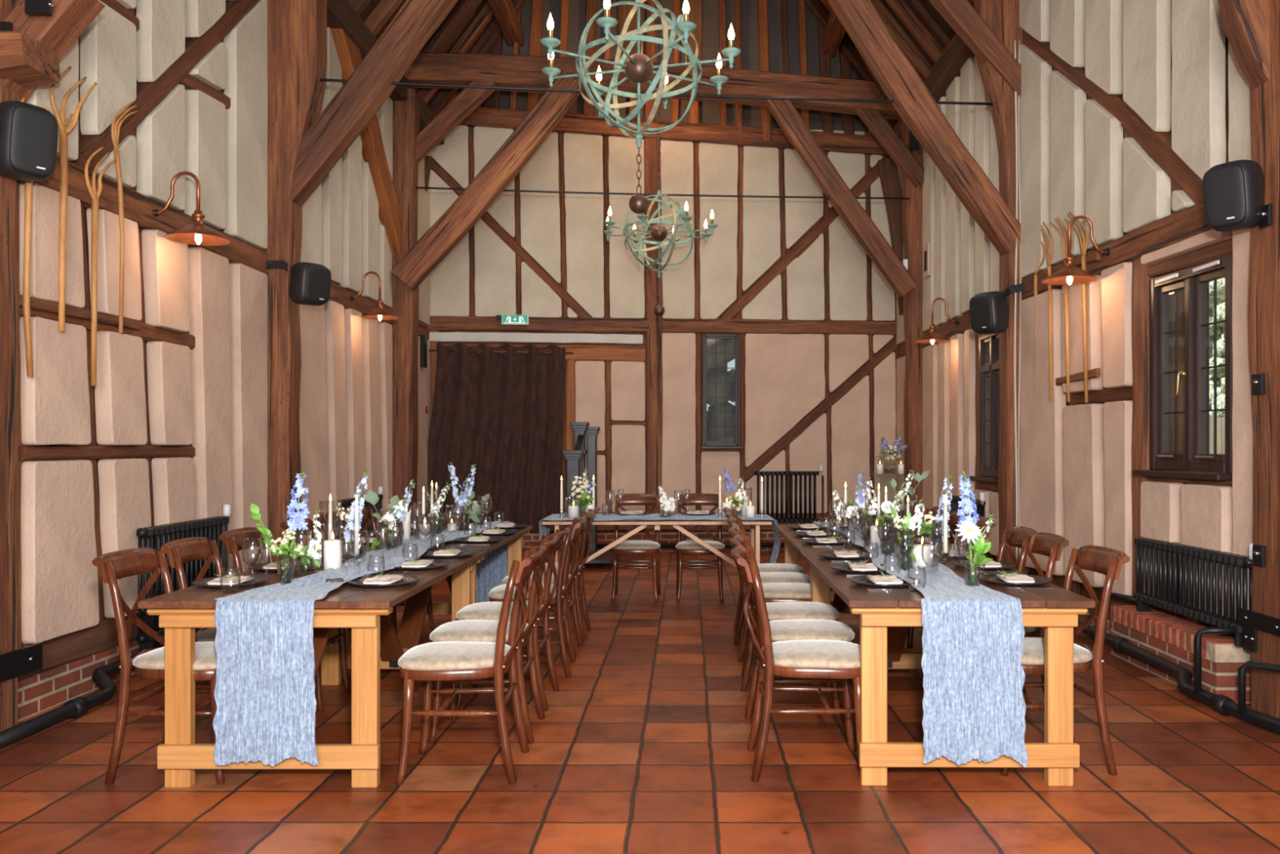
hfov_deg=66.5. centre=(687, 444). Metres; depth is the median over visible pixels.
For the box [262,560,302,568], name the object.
napkin
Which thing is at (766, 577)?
chair
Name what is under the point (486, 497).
flower
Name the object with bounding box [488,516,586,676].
chair
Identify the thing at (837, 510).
flower vase
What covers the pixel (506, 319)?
exit sign
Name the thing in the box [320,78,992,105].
rod
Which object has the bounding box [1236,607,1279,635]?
strap
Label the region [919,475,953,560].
flower vase
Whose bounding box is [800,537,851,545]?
dinner plate
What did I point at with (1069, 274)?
wall lamp
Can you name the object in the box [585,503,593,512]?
pillar candle
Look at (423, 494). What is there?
taper candle
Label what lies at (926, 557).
pillar candle
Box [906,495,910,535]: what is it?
taper candle
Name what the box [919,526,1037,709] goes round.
chair
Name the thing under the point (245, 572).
knife
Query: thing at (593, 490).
taper candle
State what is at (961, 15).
brace
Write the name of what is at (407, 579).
dinner plate
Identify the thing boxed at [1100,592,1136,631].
pipe
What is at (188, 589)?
knife
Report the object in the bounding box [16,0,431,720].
wall
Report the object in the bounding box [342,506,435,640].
chair
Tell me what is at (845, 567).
dinner plate
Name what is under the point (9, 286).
timber post
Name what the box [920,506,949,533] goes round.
chair
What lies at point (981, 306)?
grille
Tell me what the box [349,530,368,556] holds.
wine glass
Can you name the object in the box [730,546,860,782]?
chair
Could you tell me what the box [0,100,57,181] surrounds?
wall speaker
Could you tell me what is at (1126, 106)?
wall
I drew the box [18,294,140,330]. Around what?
rail
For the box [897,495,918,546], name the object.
glass cylinder
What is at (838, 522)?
pillar candle
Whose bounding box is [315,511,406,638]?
chair
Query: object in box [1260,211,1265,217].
switch
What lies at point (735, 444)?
window
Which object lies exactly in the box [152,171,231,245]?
wall lamp
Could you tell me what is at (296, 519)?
flower vase
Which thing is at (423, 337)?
alarm box
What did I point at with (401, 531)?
napkin
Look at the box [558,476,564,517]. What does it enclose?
taper candle
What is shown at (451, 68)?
tie beam
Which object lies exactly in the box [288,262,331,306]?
wall speaker
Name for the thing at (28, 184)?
fork
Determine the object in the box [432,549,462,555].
napkin
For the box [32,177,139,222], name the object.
rail
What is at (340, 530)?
champagne flute
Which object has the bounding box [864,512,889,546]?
glass cylinder
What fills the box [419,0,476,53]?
rafter
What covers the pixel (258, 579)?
dinner plate
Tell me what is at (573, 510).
pillar candle
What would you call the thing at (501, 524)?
napkin
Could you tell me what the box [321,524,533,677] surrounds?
trestle table
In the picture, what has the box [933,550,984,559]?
dinner plate
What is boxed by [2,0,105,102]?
brace
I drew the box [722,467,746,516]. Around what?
flower vase
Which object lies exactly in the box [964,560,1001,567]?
napkin
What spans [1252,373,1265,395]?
socket plate
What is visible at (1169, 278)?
vent
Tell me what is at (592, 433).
newel post
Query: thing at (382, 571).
herb sprig
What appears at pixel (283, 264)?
bracket
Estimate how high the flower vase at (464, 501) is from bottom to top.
0.470 m
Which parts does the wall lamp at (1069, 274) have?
lamp shade, bulb, wall plate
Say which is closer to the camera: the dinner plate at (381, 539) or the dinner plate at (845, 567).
the dinner plate at (845, 567)
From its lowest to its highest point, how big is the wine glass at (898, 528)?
0.214 m
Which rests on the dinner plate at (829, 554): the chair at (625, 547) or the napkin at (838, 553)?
the napkin at (838, 553)
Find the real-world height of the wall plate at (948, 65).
0.258 m
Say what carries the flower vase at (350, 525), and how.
on the table runner at (264, 694)
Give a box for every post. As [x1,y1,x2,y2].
[0,0,20,731]
[262,0,327,562]
[390,88,420,528]
[561,449,585,558]
[570,422,589,551]
[586,426,599,551]
[616,0,642,64]
[685,0,702,72]
[902,120,925,529]
[973,0,1027,574]
[1248,0,1279,718]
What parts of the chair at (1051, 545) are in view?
seat frame, seat, post, crest rail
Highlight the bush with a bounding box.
[1208,277,1225,417]
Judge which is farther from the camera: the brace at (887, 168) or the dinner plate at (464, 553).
the brace at (887, 168)
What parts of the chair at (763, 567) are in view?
crest rail, post, post, seat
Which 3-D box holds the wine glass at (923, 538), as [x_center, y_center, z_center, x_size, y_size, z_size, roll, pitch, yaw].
[1.005,0.489,4.008,0.082,0.214,0.082,0,0,0]
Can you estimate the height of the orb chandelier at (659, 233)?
5.980 m
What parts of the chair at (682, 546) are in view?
post, leg, crest rail, seat, seat frame, post, leg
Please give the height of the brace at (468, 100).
1.244 m
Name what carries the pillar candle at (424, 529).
in the glass cylinder at (420, 512)
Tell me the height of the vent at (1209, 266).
0.020 m
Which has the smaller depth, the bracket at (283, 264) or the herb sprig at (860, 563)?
the herb sprig at (860, 563)
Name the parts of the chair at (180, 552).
post, crest rail, rail, seat, post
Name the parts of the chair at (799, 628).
crest rail, post, post, seat, leg, leg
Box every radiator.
[136,504,231,652]
[337,486,382,540]
[753,465,822,551]
[949,492,985,551]
[1134,536,1253,646]
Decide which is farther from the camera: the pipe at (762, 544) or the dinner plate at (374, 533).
the pipe at (762, 544)
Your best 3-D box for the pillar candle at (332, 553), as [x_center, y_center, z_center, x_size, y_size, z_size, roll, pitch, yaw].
[-1.655,0.495,4.550,0.082,0.180,0.082,0,0,0]
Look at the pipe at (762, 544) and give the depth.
12.11 m
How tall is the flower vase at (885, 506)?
0.339 m
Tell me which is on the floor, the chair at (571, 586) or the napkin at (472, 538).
the chair at (571, 586)
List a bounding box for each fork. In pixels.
[20,97,48,376]
[49,66,97,331]
[84,146,116,386]
[111,102,137,333]
[348,588,395,590]
[387,570,428,572]
[422,558,458,559]
[457,543,489,544]
[974,570,1016,572]
[1005,586,1053,588]
[1033,240,1044,403]
[1039,221,1053,400]
[1049,217,1071,401]
[1064,211,1088,402]
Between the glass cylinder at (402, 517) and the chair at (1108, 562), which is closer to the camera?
the chair at (1108, 562)
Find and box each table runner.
[212,520,513,766]
[538,513,780,563]
[813,520,1027,767]
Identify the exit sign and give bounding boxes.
[501,314,528,324]
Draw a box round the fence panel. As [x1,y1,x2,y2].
[1208,417,1225,453]
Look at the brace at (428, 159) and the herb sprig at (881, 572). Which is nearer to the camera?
the herb sprig at (881, 572)
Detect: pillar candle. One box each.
[311,543,321,566]
[323,532,342,570]
[382,523,395,548]
[402,506,410,540]
[419,517,430,539]
[447,519,456,530]
[568,501,578,517]
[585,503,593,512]
[722,497,731,517]
[741,491,748,515]
[746,501,755,517]
[836,517,843,527]
[870,520,883,547]
[876,462,883,474]
[897,461,904,474]
[912,537,933,568]
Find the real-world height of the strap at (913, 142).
0.300 m
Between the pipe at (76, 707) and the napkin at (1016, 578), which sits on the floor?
the pipe at (76, 707)
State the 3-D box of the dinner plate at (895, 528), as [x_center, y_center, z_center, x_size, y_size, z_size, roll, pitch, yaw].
[1.450,0.587,6.950,0.304,0.021,0.304,0,0,0]
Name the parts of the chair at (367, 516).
crest rail, post, leg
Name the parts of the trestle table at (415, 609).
leg, foot rail, foot rail, leg, leg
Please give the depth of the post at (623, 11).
10.68 m
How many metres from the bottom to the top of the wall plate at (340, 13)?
0.257 m
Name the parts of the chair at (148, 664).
post, crest rail, rail, post, seat, seat frame, leg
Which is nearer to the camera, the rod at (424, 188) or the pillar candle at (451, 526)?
the pillar candle at (451, 526)
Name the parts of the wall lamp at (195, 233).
wall plate, lamp shade, bulb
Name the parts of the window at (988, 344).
sill, frame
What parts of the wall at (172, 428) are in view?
post, plaster panel, plaster panel, plaster panel, plaster panel, rail, rail, plaster panel, plaster panel, plaster panel, plaster panel, plaster panel, plaster panel, plaster panel, plaster panel, plaster panel, plaster panel, plaster panel, plaster panel, plaster panel, plaster panel, plaster panel, plaster panel, plaster panel, plaster panel, plaster panel, plaster panel, plaster panel, plaster panel, plaster panel, plaster panel, plaster panel, plaster panel, plaster panel, plaster panel, plaster panel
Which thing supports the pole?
attached to the wall at (814, 316)
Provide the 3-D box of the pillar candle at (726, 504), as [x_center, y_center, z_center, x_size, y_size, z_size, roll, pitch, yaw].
[0.317,0.503,7.800,0.070,0.164,0.070,0,0,0]
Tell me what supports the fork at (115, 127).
hanging from the rail at (84, 197)
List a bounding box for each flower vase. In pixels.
[249,471,309,585]
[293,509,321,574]
[335,471,368,558]
[364,479,414,551]
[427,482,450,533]
[448,462,481,530]
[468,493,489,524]
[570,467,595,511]
[658,483,675,517]
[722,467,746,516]
[831,487,857,533]
[845,467,879,539]
[874,436,907,472]
[875,491,900,554]
[883,498,924,569]
[886,469,928,542]
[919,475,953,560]
[955,471,995,586]
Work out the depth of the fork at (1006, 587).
4.04 m
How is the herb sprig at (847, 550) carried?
on the napkin at (838, 553)
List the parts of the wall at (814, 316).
corner post, plaster panel, plaster panel, plaster panel, plaster panel, plaster panel, plaster panel, plaster panel, rail, door post, plaster panel, plaster panel, plaster panel, plaster panel, rail, plaster panel, plaster panel, rail, plaster panel, post, plaster panel, plaster panel, plaster panel, plaster panel, rail, plaster panel, plaster panel, plaster panel, plaster panel, plaster panel, plaster panel, plaster panel, plaster panel, plaster panel, plaster panel, plaster panel, plaster panel, plaster panel, plaster panel, plaster panel, plaster panel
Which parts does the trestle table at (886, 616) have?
leg, leg, foot rail, rail, foot rail, leg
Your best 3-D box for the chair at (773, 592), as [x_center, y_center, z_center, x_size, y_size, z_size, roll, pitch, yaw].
[0.519,0.885,5.802,0.572,0.898,0.429,0,0,0]
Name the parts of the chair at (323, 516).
post, crest rail, post, leg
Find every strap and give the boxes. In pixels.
[0,22,13,31]
[0,642,42,681]
[24,0,53,14]
[909,129,919,150]
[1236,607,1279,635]
[1244,624,1257,652]
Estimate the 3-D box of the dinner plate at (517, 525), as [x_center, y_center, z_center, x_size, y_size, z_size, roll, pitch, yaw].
[-1.300,0.587,7.000,0.304,0.021,0.304,0,0,0]
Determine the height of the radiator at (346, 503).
0.910 m
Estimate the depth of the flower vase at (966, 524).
4.02 m
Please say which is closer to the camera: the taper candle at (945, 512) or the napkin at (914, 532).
the taper candle at (945, 512)
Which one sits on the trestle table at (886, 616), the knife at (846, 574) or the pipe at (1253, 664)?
the knife at (846, 574)
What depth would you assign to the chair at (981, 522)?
5.67 m
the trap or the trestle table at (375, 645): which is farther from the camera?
the trap
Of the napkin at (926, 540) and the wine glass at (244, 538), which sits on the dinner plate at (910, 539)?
the napkin at (926, 540)
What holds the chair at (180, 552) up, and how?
on the floor
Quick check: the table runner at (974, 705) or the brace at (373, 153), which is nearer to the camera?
the table runner at (974, 705)
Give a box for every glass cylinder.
[319,500,342,560]
[376,516,402,548]
[413,511,435,537]
[564,497,582,517]
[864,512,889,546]
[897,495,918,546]
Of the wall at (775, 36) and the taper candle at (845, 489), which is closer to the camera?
the taper candle at (845, 489)
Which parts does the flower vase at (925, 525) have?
stem, stem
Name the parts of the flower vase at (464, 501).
stem, stem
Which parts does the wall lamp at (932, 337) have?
lamp shade, wall plate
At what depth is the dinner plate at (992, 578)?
4.20 m
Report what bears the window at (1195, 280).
in the wall at (1126, 106)
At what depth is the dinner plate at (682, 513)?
8.03 m
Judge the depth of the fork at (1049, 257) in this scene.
7.29 m
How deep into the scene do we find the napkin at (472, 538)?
5.94 m
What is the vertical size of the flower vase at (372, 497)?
0.399 m
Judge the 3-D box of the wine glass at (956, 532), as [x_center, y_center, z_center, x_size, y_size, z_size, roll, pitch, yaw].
[1.247,0.489,4.392,0.082,0.214,0.082,0,0,0]
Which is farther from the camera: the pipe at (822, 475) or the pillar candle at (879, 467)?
the pipe at (822, 475)
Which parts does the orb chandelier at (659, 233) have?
bulb, candle arm, candle arm, candle arm, candle arm, suspension chain, drop chain, rod, candle arm, bulb, candle arm, candle arm, bulb, bulb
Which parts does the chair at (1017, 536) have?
leg, post, crest rail, post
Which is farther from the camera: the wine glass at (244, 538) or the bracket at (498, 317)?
the bracket at (498, 317)
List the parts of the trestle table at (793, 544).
leg, leg, foot rail, foot rail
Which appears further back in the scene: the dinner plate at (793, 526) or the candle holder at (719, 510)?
the candle holder at (719, 510)
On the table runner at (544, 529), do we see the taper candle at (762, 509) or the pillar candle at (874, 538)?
the taper candle at (762, 509)
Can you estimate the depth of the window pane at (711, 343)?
15.40 m
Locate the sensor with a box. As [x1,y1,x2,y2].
[902,259,907,270]
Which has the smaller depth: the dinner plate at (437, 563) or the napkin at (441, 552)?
the dinner plate at (437, 563)
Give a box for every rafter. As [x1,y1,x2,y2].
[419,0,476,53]
[854,44,887,97]
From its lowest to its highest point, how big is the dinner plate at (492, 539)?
0.021 m
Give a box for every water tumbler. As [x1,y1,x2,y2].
[220,566,240,592]
[906,565,926,591]
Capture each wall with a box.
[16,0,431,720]
[426,106,899,552]
[447,0,897,141]
[895,0,1253,686]
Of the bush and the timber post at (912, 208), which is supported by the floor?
the timber post at (912, 208)
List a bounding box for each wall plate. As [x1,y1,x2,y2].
[326,0,444,145]
[884,5,974,157]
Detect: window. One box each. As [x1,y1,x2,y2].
[699,333,743,448]
[968,333,999,482]
[1133,253,1232,479]
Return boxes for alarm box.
[418,334,426,367]
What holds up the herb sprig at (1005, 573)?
on the napkin at (1016, 578)
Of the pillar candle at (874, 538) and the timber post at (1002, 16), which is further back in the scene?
the timber post at (1002, 16)
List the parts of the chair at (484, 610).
leg, seat, seat frame, post, rail, post, crest rail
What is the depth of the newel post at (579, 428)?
11.24 m
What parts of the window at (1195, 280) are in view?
handle, sill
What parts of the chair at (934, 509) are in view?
post, post, crest rail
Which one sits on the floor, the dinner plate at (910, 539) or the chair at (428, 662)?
the chair at (428, 662)
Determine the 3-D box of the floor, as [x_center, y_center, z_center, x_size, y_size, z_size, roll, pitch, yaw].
[-0.100,1.380,5.650,7.000,0.100,14.500,0,0,0]
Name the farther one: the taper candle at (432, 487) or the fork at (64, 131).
the taper candle at (432, 487)
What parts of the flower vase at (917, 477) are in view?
stem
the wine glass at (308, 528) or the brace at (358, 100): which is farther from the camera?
the brace at (358, 100)
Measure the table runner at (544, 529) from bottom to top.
0.528 m
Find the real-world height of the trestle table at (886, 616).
0.733 m
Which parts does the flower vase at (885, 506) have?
stem, stem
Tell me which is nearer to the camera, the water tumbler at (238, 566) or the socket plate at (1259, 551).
the water tumbler at (238, 566)
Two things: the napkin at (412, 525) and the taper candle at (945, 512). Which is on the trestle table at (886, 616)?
the taper candle at (945, 512)
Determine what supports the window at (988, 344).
in the wall at (1126, 106)
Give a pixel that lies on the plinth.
(1167, 636)
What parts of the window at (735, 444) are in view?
sill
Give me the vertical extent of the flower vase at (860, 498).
0.448 m
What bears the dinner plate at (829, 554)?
on the trestle table at (886, 616)
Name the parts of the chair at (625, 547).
leg, post, seat frame, seat, crest rail, leg, post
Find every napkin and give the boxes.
[207,574,254,584]
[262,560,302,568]
[359,537,380,542]
[362,574,404,584]
[377,530,402,534]
[400,559,433,567]
[410,523,426,527]
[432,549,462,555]
[467,536,489,541]
[483,528,506,533]
[496,523,515,526]
[620,511,644,513]
[686,511,709,513]
[798,524,818,528]
[804,530,826,534]
[815,537,837,542]
[833,550,859,556]
[848,562,877,570]
[866,574,902,584]
[895,530,917,534]
[912,537,937,542]
[939,549,969,555]
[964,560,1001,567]
[995,573,1035,582]
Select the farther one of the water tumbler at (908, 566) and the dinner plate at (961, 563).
the dinner plate at (961, 563)
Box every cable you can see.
[1013,40,1017,559]
[1017,40,1021,554]
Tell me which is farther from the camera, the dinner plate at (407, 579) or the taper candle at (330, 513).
the taper candle at (330, 513)
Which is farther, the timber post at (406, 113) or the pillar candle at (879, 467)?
the pillar candle at (879, 467)
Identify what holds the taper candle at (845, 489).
on the table runner at (974, 705)
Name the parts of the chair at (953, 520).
post, crest rail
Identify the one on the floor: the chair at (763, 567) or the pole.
the chair at (763, 567)
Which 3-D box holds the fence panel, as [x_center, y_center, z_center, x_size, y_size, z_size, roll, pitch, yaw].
[7.027,0.579,13.505,0.075,1.916,1.830,0,0,0]
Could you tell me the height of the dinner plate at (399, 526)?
0.021 m
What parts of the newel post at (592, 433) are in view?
moulding, moulding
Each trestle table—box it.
[137,551,485,787]
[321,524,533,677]
[542,520,772,612]
[775,524,969,652]
[800,551,1095,786]
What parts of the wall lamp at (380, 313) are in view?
lamp shade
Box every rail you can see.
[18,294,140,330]
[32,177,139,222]
[574,434,584,513]
[1030,251,1101,275]
[1055,368,1101,385]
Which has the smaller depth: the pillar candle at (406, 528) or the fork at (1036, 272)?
the pillar candle at (406, 528)
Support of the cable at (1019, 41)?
attached to the timber post at (1002, 16)
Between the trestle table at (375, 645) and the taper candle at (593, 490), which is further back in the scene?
the taper candle at (593, 490)
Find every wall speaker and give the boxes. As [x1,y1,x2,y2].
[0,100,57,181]
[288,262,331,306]
[968,291,1008,334]
[1202,160,1264,231]
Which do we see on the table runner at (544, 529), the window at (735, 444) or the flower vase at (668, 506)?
the flower vase at (668, 506)
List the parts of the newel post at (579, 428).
moulding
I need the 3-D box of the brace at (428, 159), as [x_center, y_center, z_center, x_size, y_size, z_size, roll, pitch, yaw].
[-3.275,-2.767,11.797,0.368,1.467,0.137,0,0,0]
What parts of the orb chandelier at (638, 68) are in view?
bulb, candle arm, candle arm, bulb, bulb, candle arm, candle arm, drop chain, rod, candle arm, candle arm, bulb, candle arm, candle arm, bulb, bulb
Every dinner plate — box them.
[191,575,270,587]
[248,560,315,571]
[301,550,349,558]
[342,537,382,545]
[346,574,420,586]
[367,531,415,537]
[393,524,436,529]
[394,560,449,569]
[418,549,476,558]
[453,536,504,543]
[475,529,517,535]
[493,523,527,528]
[613,511,649,515]
[680,511,715,515]
[786,524,827,529]
[792,530,839,537]
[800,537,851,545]
[817,551,872,559]
[830,562,889,573]
[848,574,920,586]
[869,524,903,529]
[883,530,928,537]
[903,537,951,545]
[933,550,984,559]
[951,560,1016,569]
[979,573,1052,586]
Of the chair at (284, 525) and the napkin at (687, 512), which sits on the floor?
the chair at (284, 525)
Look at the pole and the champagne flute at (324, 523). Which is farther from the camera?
the pole
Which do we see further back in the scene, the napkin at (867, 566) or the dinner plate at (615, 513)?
the dinner plate at (615, 513)
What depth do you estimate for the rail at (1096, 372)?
6.79 m
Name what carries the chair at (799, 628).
on the floor
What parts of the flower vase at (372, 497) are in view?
stem, stem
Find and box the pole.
[428,349,573,354]
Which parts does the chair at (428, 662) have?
leg, leg, seat, seat frame, post, rail, post, crest rail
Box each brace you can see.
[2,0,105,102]
[289,0,458,207]
[330,28,402,255]
[391,71,582,290]
[415,80,496,163]
[424,155,432,191]
[764,99,918,297]
[826,0,1020,255]
[855,108,924,187]
[876,158,902,315]
[928,0,1021,97]
[1217,0,1270,89]
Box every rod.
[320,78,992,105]
[416,186,910,199]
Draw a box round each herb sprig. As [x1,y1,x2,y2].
[214,572,237,577]
[376,570,388,577]
[842,548,858,552]
[853,559,869,564]
[878,568,893,576]
[996,568,1018,575]
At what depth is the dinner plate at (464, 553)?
5.17 m
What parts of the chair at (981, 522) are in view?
leg, post, crest rail, post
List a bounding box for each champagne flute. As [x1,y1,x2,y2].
[260,533,273,585]
[312,523,325,572]
[340,529,352,559]
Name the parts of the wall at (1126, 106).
plaster panel, plaster panel, plaster panel, plaster panel, plaster panel, plaster panel, plaster panel, plaster panel, plaster panel, plaster panel, window post, plaster panel, plaster panel, window rail, plaster panel, plaster panel, post, plaster panel, plaster panel, plaster panel, plaster panel, plaster panel, plaster panel, plaster panel, rail, plaster panel, plaster panel, plaster panel, plaster panel, window post, plaster panel, plaster panel, plaster panel, plaster panel, plaster panel, window rail, plaster panel, plaster panel, plaster panel, plaster panel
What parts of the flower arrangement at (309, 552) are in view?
stem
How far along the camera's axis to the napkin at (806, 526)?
6.87 m
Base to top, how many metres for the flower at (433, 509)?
0.342 m
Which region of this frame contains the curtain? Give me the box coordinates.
[426,342,565,531]
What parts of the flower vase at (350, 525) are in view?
stem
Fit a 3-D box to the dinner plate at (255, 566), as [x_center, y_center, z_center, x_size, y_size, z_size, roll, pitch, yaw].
[-1.940,0.587,4.680,0.304,0.021,0.304,0,0,0]
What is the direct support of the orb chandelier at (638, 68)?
hanging from the ceiling
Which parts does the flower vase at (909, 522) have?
stem, stem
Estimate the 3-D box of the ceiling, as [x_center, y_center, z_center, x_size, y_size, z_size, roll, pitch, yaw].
[-0.150,-5.920,5.650,6.900,4.400,14.500,0,0,0]
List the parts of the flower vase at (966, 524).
stem, stem, stem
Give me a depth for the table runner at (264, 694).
3.70 m
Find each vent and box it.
[923,242,929,278]
[1155,273,1178,284]
[1192,260,1219,272]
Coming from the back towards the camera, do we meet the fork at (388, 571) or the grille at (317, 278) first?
the grille at (317, 278)
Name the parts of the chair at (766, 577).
crest rail, post, seat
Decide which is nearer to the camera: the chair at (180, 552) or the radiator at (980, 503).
the chair at (180, 552)
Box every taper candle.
[328,493,332,539]
[354,496,359,563]
[422,487,425,524]
[430,480,436,529]
[435,482,437,511]
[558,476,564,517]
[592,475,595,515]
[716,476,722,517]
[759,476,764,517]
[840,482,848,534]
[862,493,866,540]
[876,483,880,524]
[884,486,887,530]
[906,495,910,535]
[941,497,951,565]
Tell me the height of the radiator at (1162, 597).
0.528 m
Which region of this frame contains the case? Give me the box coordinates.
[325,577,343,582]
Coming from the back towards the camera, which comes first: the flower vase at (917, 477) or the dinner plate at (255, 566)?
the flower vase at (917, 477)
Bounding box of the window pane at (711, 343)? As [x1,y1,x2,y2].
[706,338,734,440]
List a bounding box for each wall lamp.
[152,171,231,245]
[350,271,399,320]
[914,297,959,344]
[1040,215,1110,284]
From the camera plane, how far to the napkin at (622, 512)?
8.10 m
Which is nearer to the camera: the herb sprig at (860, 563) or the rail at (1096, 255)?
the herb sprig at (860, 563)
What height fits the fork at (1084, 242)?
1.371 m
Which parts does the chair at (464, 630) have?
leg, leg, seat, seat frame, post, rail, post, crest rail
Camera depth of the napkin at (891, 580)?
4.12 m
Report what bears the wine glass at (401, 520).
on the table runner at (264, 694)
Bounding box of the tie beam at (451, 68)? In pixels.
[404,52,902,119]
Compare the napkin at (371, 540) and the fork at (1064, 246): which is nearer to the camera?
the napkin at (371, 540)
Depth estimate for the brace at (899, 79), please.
7.85 m
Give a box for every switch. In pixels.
[1253,379,1257,385]
[1253,550,1258,555]
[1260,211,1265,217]
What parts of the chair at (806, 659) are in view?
crest rail, post, rail, post, seat frame, seat, leg, leg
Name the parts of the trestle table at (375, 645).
leg, rail, foot rail, leg, leg, foot rail, leg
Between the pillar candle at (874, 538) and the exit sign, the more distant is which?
the exit sign
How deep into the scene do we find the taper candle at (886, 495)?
5.99 m
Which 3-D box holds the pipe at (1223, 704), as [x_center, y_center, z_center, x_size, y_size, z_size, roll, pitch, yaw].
[2.661,1.255,5.797,0.194,0.137,3.807,0,0,-2]
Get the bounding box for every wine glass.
[241,537,263,591]
[292,528,311,574]
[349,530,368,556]
[386,520,404,555]
[896,528,914,555]
[921,537,942,568]
[954,532,972,577]
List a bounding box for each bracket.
[266,260,292,273]
[496,315,501,319]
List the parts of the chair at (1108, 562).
leg, seat, seat frame, post, rail, crest rail, post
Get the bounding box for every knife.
[186,588,235,591]
[244,572,289,573]
[812,545,829,546]
[831,560,871,561]
[845,573,867,575]
[866,588,917,590]
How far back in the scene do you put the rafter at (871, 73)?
10.82 m
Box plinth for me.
[1110,604,1251,702]
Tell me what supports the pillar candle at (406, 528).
on the table runner at (264, 694)
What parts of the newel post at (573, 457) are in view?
moulding, moulding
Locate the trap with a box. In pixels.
[569,551,613,563]
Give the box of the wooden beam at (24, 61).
[0,31,61,88]
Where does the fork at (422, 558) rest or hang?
on the trestle table at (375, 645)
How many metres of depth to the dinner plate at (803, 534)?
6.30 m
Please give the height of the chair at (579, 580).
0.898 m
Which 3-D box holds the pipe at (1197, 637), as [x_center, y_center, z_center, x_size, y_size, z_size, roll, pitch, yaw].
[2.676,1.091,4.938,0.189,0.357,0.045,0,0,28]
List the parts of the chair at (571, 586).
seat, post, post, crest rail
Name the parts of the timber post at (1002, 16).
speaker bracket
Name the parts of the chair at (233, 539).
post, crest rail, post, leg, leg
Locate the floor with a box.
[0,550,1279,853]
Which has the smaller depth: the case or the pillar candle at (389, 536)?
the case
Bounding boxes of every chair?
[92,547,225,784]
[160,537,224,685]
[218,527,351,711]
[280,517,351,631]
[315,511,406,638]
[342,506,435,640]
[395,547,543,784]
[427,536,557,743]
[454,527,569,711]
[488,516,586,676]
[502,511,592,657]
[532,506,599,641]
[610,493,660,602]
[675,493,724,602]
[722,506,804,640]
[724,511,810,653]
[726,516,810,675]
[728,527,839,707]
[730,536,854,742]
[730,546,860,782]
[904,516,995,674]
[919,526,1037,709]
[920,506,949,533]
[941,511,971,546]
[1000,545,1129,776]
[1022,532,1069,695]
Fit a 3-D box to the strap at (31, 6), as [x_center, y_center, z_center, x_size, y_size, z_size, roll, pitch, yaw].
[-2.925,-1.987,4.400,0.119,0.080,0.030,0,0,0]
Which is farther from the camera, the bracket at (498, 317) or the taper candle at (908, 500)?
the bracket at (498, 317)
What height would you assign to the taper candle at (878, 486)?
0.342 m
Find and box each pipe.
[0,631,196,748]
[586,542,784,548]
[822,475,823,521]
[1073,619,1279,734]
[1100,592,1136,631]
[1194,626,1236,693]
[1237,660,1279,713]
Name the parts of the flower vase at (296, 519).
stem, stem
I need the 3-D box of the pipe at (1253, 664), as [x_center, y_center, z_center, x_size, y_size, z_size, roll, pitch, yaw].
[2.810,1.141,4.417,0.035,0.257,0.577,0,0,-41]
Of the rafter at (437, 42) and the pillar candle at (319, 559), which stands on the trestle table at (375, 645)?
the pillar candle at (319, 559)
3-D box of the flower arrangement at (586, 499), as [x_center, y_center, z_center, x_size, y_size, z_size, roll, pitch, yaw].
[-0.839,0.383,7.840,0.189,0.404,0.171,0,0,22]
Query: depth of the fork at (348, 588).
4.00 m
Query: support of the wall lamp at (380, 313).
attached to the wall at (172, 428)
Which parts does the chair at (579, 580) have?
seat, post, post, crest rail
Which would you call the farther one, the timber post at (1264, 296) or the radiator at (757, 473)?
the radiator at (757, 473)
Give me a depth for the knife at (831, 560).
4.98 m
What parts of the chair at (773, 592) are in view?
crest rail, post, post, seat frame, seat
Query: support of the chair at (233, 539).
on the floor
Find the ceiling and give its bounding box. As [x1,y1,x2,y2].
[346,0,973,120]
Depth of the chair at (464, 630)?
4.40 m
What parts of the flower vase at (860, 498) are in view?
stem, stem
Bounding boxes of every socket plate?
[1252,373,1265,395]
[1253,544,1266,566]
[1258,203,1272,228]
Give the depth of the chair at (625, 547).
8.43 m
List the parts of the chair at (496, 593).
seat, seat frame, post, post, crest rail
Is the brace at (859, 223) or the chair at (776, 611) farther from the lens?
the brace at (859, 223)
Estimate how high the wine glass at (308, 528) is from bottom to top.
0.214 m
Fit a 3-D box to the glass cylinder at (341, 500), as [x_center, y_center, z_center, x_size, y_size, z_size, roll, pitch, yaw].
[-1.813,0.434,4.950,0.110,0.299,0.110,0,0,0]
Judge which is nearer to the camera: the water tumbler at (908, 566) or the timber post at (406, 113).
the water tumbler at (908, 566)
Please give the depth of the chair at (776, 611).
5.01 m
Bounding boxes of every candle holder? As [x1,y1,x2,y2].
[558,509,564,517]
[716,509,722,517]
[759,509,764,517]
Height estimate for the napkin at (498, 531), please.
0.020 m
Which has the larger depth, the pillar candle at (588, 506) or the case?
the pillar candle at (588, 506)
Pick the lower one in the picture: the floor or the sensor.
the floor
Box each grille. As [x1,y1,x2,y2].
[304,265,331,303]
[968,294,993,332]
[1202,164,1246,227]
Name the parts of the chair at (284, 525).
post, crest rail, post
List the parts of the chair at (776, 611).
crest rail, post, post, seat, leg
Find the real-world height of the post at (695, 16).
2.401 m
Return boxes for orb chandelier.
[540,0,741,213]
[602,0,717,316]
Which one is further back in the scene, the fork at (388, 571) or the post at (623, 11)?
the post at (623, 11)

